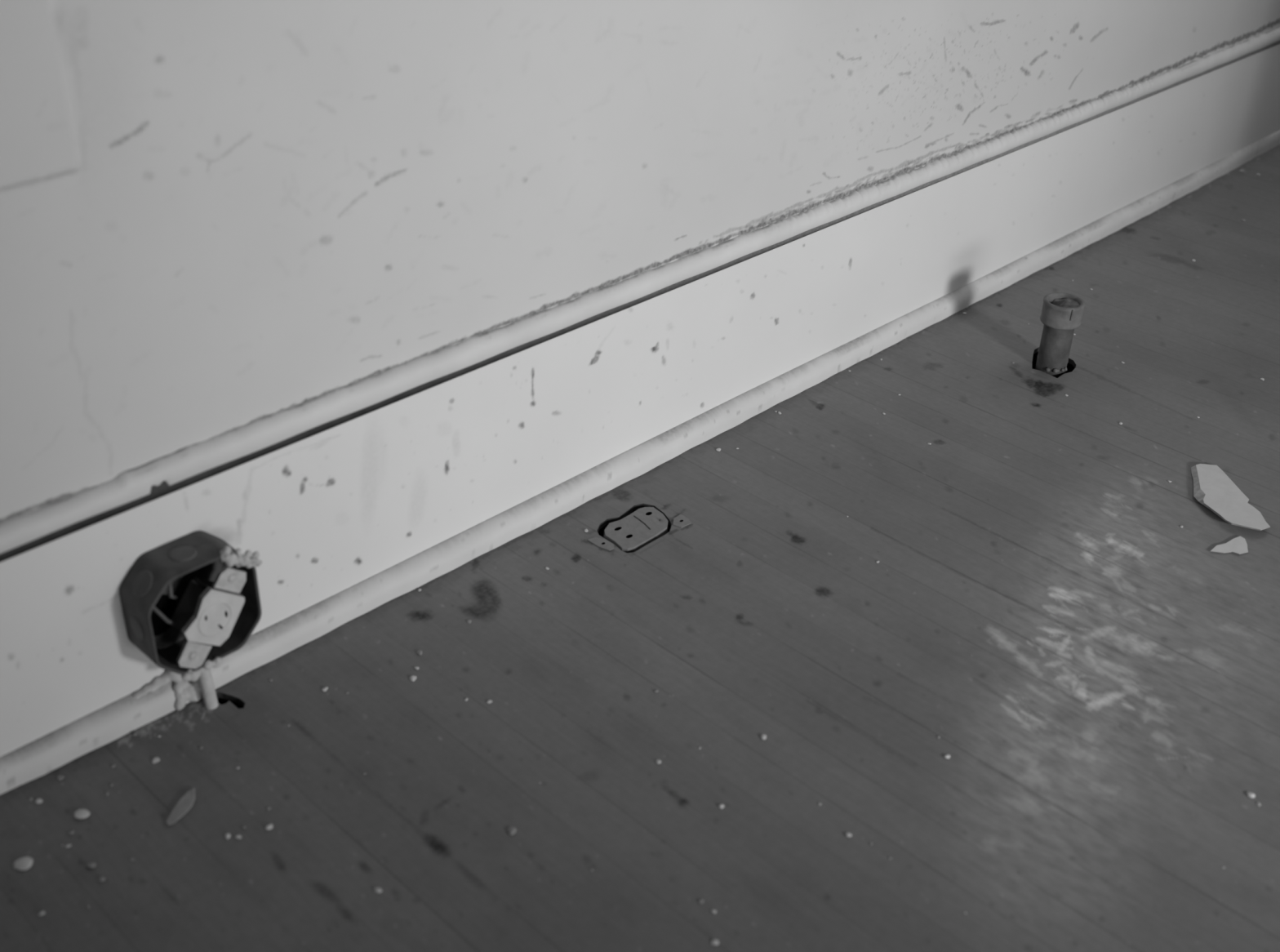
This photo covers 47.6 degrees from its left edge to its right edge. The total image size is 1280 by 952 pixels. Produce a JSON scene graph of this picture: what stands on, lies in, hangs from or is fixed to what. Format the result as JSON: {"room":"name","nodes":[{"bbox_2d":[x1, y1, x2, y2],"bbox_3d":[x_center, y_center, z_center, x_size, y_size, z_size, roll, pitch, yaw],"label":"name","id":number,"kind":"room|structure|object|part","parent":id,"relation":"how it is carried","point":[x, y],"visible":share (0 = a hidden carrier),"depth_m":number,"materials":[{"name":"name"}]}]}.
{"room":"abandoned room","nodes":[
{"label":"abandoned room","id":0,"kind":"room"},
{"bbox_2d":[0,144,1279,951],"bbox_3d":[1.150,0.728,0.410,3.480,0.060,5.600,29,41,36],"label":"floor","id":1,"kind":"structure","parent":0,"point":[1099,683],"depth_m":1.16,"materials":[{"name":"grey wood"}]},
{"bbox_2d":[13,856,32,870],"bbox_3d":[-0.426,0.267,1.002,0.013,0.003,0.013,6,32,6],"label":"crumb","id":2,"kind":"object","parent":1,"relation":"on","point":[24,863],"visible":1,"depth_m":1.00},
{"bbox_2d":[35,798,43,803],"bbox_3d":[-0.436,0.236,1.053,0.005,0.002,0.005,11,33,14],"label":"crumb","id":3,"kind":"object","parent":1,"relation":"on","point":[37,800],"visible":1,"depth_m":1.05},
{"bbox_2d":[57,774,64,780],"bbox_3d":[-0.429,0.223,1.074,0.005,0.002,0.007,-22,39,-34],"label":"crumb","id":4,"kind":"object","parent":1,"relation":"on","point":[60,777],"visible":1,"depth_m":1.07,"materials":[{"name":"grey"}]},
{"bbox_2d":[67,830,74,834],"bbox_3d":[-0.403,0.252,1.028,0.003,0.002,0.005,26,39,33],"label":"crumb","id":5,"kind":"object","parent":1,"relation":"on","point":[72,832],"visible":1,"depth_m":1.03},
{"bbox_2d":[74,808,89,818],"bbox_3d":[-0.401,0.243,1.042,0.011,0.003,0.009,-3,32,-8],"label":"crumb","id":6,"kind":"object","parent":1,"relation":"on","point":[80,813],"visible":1,"depth_m":1.04,"materials":[{"name":"grey"}]},
{"bbox_2d":[85,862,96,867],"bbox_3d":[-0.379,0.268,1.003,0.006,0.003,0.005,13,34,18],"label":"crumb","id":7,"kind":"object","parent":1,"relation":"on","point":[89,864],"visible":1,"depth_m":1.00,"materials":[{"name":"grey"}]},
{"bbox_2d":[97,876,105,881],"bbox_3d":[-0.368,0.275,0.993,0.005,0.002,0.004,-2,32,-6],"label":"crumb","id":8,"kind":"object","parent":1,"relation":"on","point":[102,878],"visible":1,"depth_m":0.99,"materials":[{"name":"grey"}]},
{"bbox_2d":[151,756,159,763],"bbox_3d":[-0.365,0.213,1.093,0.006,0.002,0.006,-21,39,-32],"label":"crumb","id":9,"kind":"object","parent":1,"relation":"on","point":[157,759],"visible":1,"depth_m":1.09,"materials":[{"name":"grey"}]},
{"bbox_2d":[166,787,195,825],"bbox_3d":[-0.331,0.240,1.052,0.011,0.002,0.039,9,33,11],"label":"wood sliver","id":10,"kind":"object","parent":1,"relation":"on","point":[185,802],"visible":1,"depth_m":1.05,"materials":[{"name":"grey wood"}]},
{"bbox_2d":[198,667,217,709],"bbox_3d":[-0.341,0.172,1.144,0.014,0.079,0.015,-11,34,-20],"label":"stub","id":11,"kind":"object","parent":1,"relation":"on","point":[206,680],"visible":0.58,"depth_m":1.14,"materials":[{"name":"white paint"}]},
{"bbox_2d":[224,833,230,839],"bbox_3d":[-0.293,0.255,1.030,0.004,0.002,0.005,-1,32,-4],"label":"crumb","id":12,"kind":"object","parent":1,"relation":"on","point":[227,836],"visible":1,"depth_m":1.03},
{"bbox_2d":[265,823,272,829],"bbox_3d":[-0.265,0.251,1.038,0.005,0.002,0.006,1,32,-1],"label":"crumb","id":13,"kind":"object","parent":1,"relation":"on","point":[269,826],"visible":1,"depth_m":1.04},
{"bbox_2d":[373,887,382,892],"bbox_3d":[-0.179,0.283,0.992,0.006,0.002,0.005,-3,32,-8],"label":"crumb","id":14,"kind":"object","parent":1,"relation":"on","point":[375,890],"visible":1,"depth_m":0.99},
{"bbox_2d":[409,675,417,680],"bbox_3d":[-0.185,0.164,1.182,0.006,0.002,0.006,9,33,12],"label":"crumb","id":15,"kind":"object","parent":1,"relation":"on","point":[412,677],"visible":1,"depth_m":1.18,"materials":[{"name":"white"}]},
{"bbox_2d":[416,649,422,655],"bbox_3d":[-0.184,0.147,1.210,0.005,0.002,0.006,-7,33,-14],"label":"crumb","id":16,"kind":"object","parent":1,"relation":"on","point":[420,651],"visible":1,"depth_m":1.21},
{"bbox_2d":[506,826,516,835],"bbox_3d":[-0.092,0.254,1.042,0.006,0.002,0.008,9,33,11],"label":"crumb","id":17,"kind":"object","parent":1,"relation":"on","point":[511,830],"visible":1,"depth_m":1.04,"materials":[{"name":"grey"}]},
{"bbox_2d":[586,506,691,552],"bbox_3d":[-0.001,0.054,1.378,0.054,0.012,0.096,29,41,36],"label":"floor outlet","id":18,"kind":"object","parent":1,"relation":"on","point":[631,533],"visible":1,"depth_m":1.38,"materials":[{"name":"metal"}]},
{"bbox_3d":[-0.003,0.052,1.382,0.046,0.011,0.073,29,41,36],"label":"plate","id":19,"kind":"part","parent":18,"relation":"part of","materials":[{"name":"grey metal"}]},
{"bbox_2d":[711,938,719,945],"bbox_3d":[0.050,0.309,0.963,0.005,0.002,0.005,3,32,1],"label":"crumb","id":20,"kind":"object","parent":1,"relation":"on","point":[714,941],"visible":1,"depth_m":0.96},
{"bbox_2d":[760,734,766,739],"bbox_3d":[0.097,0.204,1.134,0.004,0.002,0.005,6,32,6],"label":"crumb","id":21,"kind":"object","parent":1,"relation":"on","point":[762,736],"visible":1,"depth_m":1.13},
{"bbox_2d":[845,832,852,836],"bbox_3d":[0.151,0.259,1.048,0.004,0.002,0.004,-5,33,-11],"label":"crumb","id":22,"kind":"object","parent":1,"relation":"on","point":[848,834],"visible":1,"depth_m":1.05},
{"bbox_2d":[1035,292,1084,377],"bbox_3d":[0.479,-0.140,1.682,0.046,0.139,0.047,29,41,36],"label":"pipe stub","id":23,"kind":"object","parent":1,"relation":"on","point":[1062,313],"visible":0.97,"depth_m":1.66,"materials":[{"name":"grey metal"}]},
{"bbox_2d":[1210,536,1248,554],"bbox_3d":[0.562,0.069,1.376,0.048,0.002,0.023,-16,36,-27],"label":"shard","id":24,"kind":"object","parent":1,"relation":"on","point":[1238,544],"visible":1,"depth_m":1.38},
{"bbox_2d":[1191,463,1270,530],"bbox_3d":[0.581,0.020,1.450,0.053,0.008,0.134,-2,32,-6],"label":"shard","id":25,"kind":"object","parent":1,"relation":"on","point":[1212,487],"visible":1,"depth_m":1.44},
{"bbox_2d":[1246,791,1255,797],"bbox_3d":[0.461,0.240,1.095,0.006,0.002,0.006,12,33,15],"label":"crumb","id":26,"kind":"object","parent":1,"relation":"on","point":[1250,794],"visible":1,"depth_m":1.09,"materials":[{"name":"white"}]},
{"bbox_2d":[0,0,1279,562],"bbox_3d":[-0.047,-1.015,0.766,0.004,2.550,5.600,29,41,36],"label":"wall","id":27,"kind":"structure","parent":0,"point":[217,217],"depth_m":1.12,"materials":[{"name":"paint"}]},
{"bbox_2d":[132,670,203,710],"bbox_3d":[-0.374,0.167,1.132,0.068,0.038,0.024,-26,41,-37],"label":"plaster dab","id":28,"kind":"object","parent":27,"relation":"attached to","point":[184,691],"visible":0.69,"depth_m":1.14,"materials":[{"name":"white paint"}]},
{"bbox_2d":[119,530,262,681],"bbox_3d":[-0.337,0.097,1.103,0.048,0.102,0.098,29,41,36],"label":"junction box","id":29,"kind":"object","parent":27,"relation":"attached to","point":[189,602],"visible":1,"depth_m":1.09,"materials":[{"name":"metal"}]},
{"bbox_2d":[171,566,246,668],"bbox_3d":[-0.331,0.103,1.104,0.030,0.076,0.065,29,41,36],"label":"receptacle","id":30,"kind":"object","parent":29,"relation":"attached to","point":[209,603],"depth_m":1.10,"materials":[{"name":"white plastic"}]},
{"bbox_2d":[0,40,1279,756],"bbox_3d":[-0.079,-0.056,1.361,0.008,0.192,5.600,29,41,36],"label":"baseboard","id":31,"kind":"structure","parent":27,"relation":"attached to","point":[325,513],"depth_m":1.36,"materials":[{"name":"white wood"}]},
{"bbox_2d":[0,130,1279,794],"bbox_3d":[-0.073,0.020,1.398,0.018,0.024,5.600,29,41,36],"label":"trim","id":32,"kind":"structure","parent":27,"relation":"attached to","point":[41,756],"depth_m":1.38,"materials":[{"name":"white wood"}]},
{"bbox_2d":[0,27,1279,553],"bbox_3d":[-0.075,-0.142,1.307,0.012,0.023,5.600,29,41,36],"label":"trim","id":33,"kind":"structure","parent":27,"relation":"attached to","point":[132,484],"depth_m":1.27,"materials":[{"name":"white wood"}]}
]}

